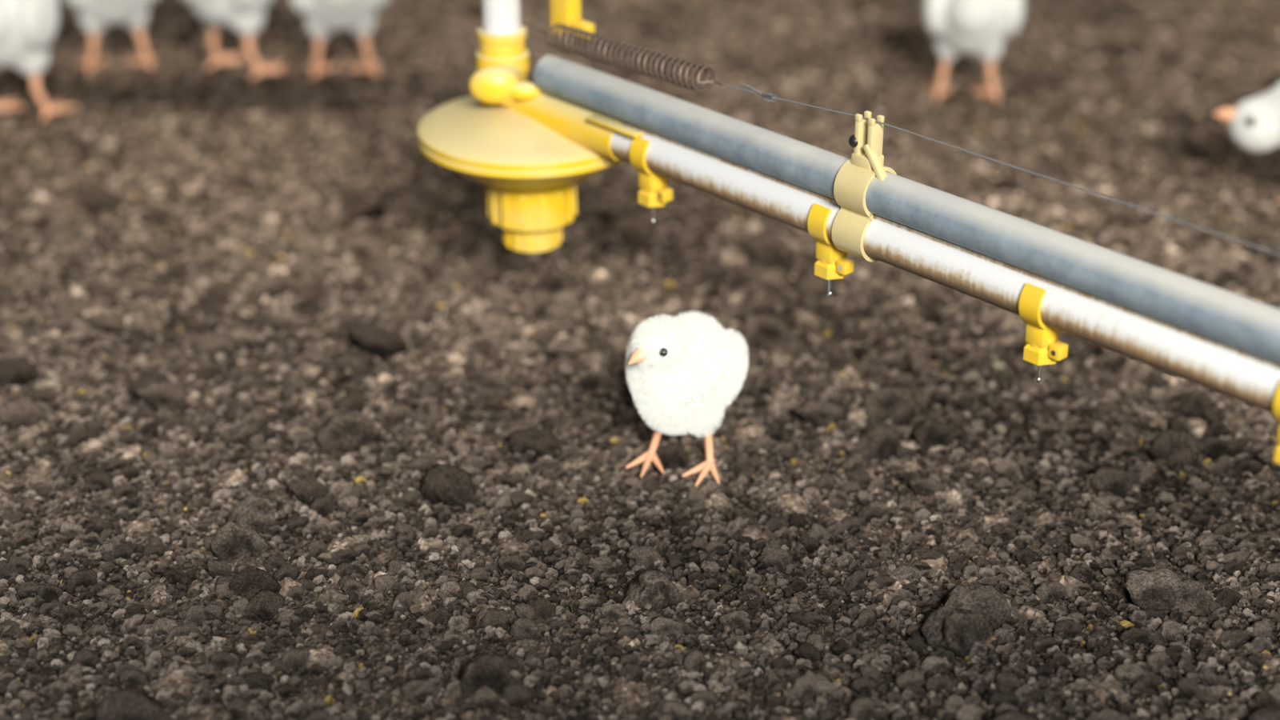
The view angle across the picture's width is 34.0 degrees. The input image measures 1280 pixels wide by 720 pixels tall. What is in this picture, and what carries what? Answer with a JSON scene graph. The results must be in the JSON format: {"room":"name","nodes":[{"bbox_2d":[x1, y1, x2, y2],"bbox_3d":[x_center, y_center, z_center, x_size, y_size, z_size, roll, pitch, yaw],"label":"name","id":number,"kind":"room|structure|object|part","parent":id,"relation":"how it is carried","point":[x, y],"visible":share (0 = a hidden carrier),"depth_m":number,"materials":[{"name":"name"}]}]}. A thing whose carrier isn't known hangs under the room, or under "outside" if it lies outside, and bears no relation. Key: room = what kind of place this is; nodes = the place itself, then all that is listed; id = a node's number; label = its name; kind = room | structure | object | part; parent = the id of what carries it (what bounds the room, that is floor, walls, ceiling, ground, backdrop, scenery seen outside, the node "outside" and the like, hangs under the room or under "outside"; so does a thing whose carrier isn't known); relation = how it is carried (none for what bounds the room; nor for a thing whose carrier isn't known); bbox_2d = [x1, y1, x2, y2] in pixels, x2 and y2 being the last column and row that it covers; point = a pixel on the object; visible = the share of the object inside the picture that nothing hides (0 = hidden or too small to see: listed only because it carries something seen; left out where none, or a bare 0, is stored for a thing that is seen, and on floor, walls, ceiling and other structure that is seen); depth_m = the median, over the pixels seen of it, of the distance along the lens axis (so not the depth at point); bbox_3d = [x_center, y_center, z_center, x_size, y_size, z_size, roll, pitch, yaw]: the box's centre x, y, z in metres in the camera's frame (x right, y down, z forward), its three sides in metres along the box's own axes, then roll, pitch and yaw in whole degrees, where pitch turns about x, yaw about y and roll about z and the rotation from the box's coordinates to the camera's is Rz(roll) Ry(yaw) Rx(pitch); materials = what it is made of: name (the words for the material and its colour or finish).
{"room":"poultry barn","nodes":[
{"label":"poultry barn","id":0,"kind":"room"},
{"bbox_2d":[0,0,1279,719],"bbox_3d":[0.000,-0.744,3.103,10.386,0.004,12.480,0,26,0],"label":"floor","id":1,"kind":"structure","parent":0,"point":[291,428],"depth_m":1.48,"materials":[{"name":"brown soil"}]},
{"bbox_2d":[0,0,78,120],"bbox_3d":[-0.601,-0.311,2.016,0.106,0.148,0.162,4,26,9],"label":"chick","id":2,"kind":"object","parent":1,"relation":"on","point":[27,27],"visible":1,"depth_m":1.97,"materials":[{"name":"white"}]},
{"bbox_2d":[64,0,158,74],"bbox_3d":[-0.540,-0.375,2.135,0.102,0.161,0.135,-9,27,-18],"label":"chick","id":3,"kind":"object","parent":1,"relation":"on","point":[94,16],"visible":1,"depth_m":2.12,"materials":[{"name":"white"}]},
{"bbox_2d":[186,0,291,79],"bbox_3d":[-0.415,-0.375,2.126,0.106,0.167,0.141,14,29,27],"label":"chick","id":4,"kind":"object","parent":1,"relation":"on","point":[246,17],"visible":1,"depth_m":2.11,"materials":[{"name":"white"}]},
{"bbox_2d":[289,0,387,79],"bbox_3d":[-0.304,-0.366,2.115,0.102,0.161,0.133,-4,26,-9],"label":"chick","id":5,"kind":"object","parent":1,"relation":"on","point":[322,18],"visible":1,"depth_m":2.10,"materials":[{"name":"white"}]},
{"bbox_2d":[624,309,749,486],"bbox_3d":[0.028,0.018,1.376,0.071,0.112,0.088,8,27,16],"label":"chick","id":6,"kind":"object","parent":1,"relation":"on","point":[683,371],"visible":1,"depth_m":1.34,"materials":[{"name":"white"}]},
{"bbox_2d":[921,0,1023,102],"bbox_3d":[0.320,-0.329,2.046,0.105,0.154,0.109,-12,28,-23],"label":"chick","id":7,"kind":"object","parent":1,"relation":"on","point":[980,28],"visible":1,"depth_m":2.01,"materials":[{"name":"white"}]},
{"bbox_2d":[1213,83,1279,202],"bbox_3d":[0.571,-0.190,1.772,0.169,0.142,0.102,4,26,9],"label":"chick","id":8,"kind":"object","parent":1,"relation":"on","point":[1253,125],"visible":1,"depth_m":1.76,"materials":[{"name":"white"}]},
{"bbox_2d":[533,54,1279,463],"bbox_3d":[0.533,0.100,0.893,0.034,0.127,1.786,-22,33,-37],"label":"nipple drinker line","id":9,"kind":"object","parent":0,"point":[1226,342],"visible":1,"depth_m":1.23,"materials":[{"name":"metal"}]},
{"bbox_2d":[417,0,643,253],"bbox_3d":[-0.079,-0.525,1.328,0.163,0.988,0.190,0,26,0],"label":"water pressure regulator","id":10,"kind":"object","parent":9,"relation":"attached to","point":[531,147],"visible":0.88,"depth_m":1.48,"materials":[{"name":"yellow plastic"}]},
{"bbox_3d":[-0.096,-0.198,1.494,0.052,0.028,0.036,0,26,0],"label":"flush knob","id":11,"kind":"part","parent":10,"relation":"part of","materials":[{"name":"yellow plastic"}]},
{"bbox_2d":[538,23,1279,255],"bbox_3d":[0.531,0.054,0.874,0.019,0.024,1.794,-21,33,-37],"label":"wire","id":12,"kind":"object","parent":9,"relation":"attached to","point":[601,46],"visible":1,"depth_m":1.39,"materials":[{"name":"grey metal"}]}
]}

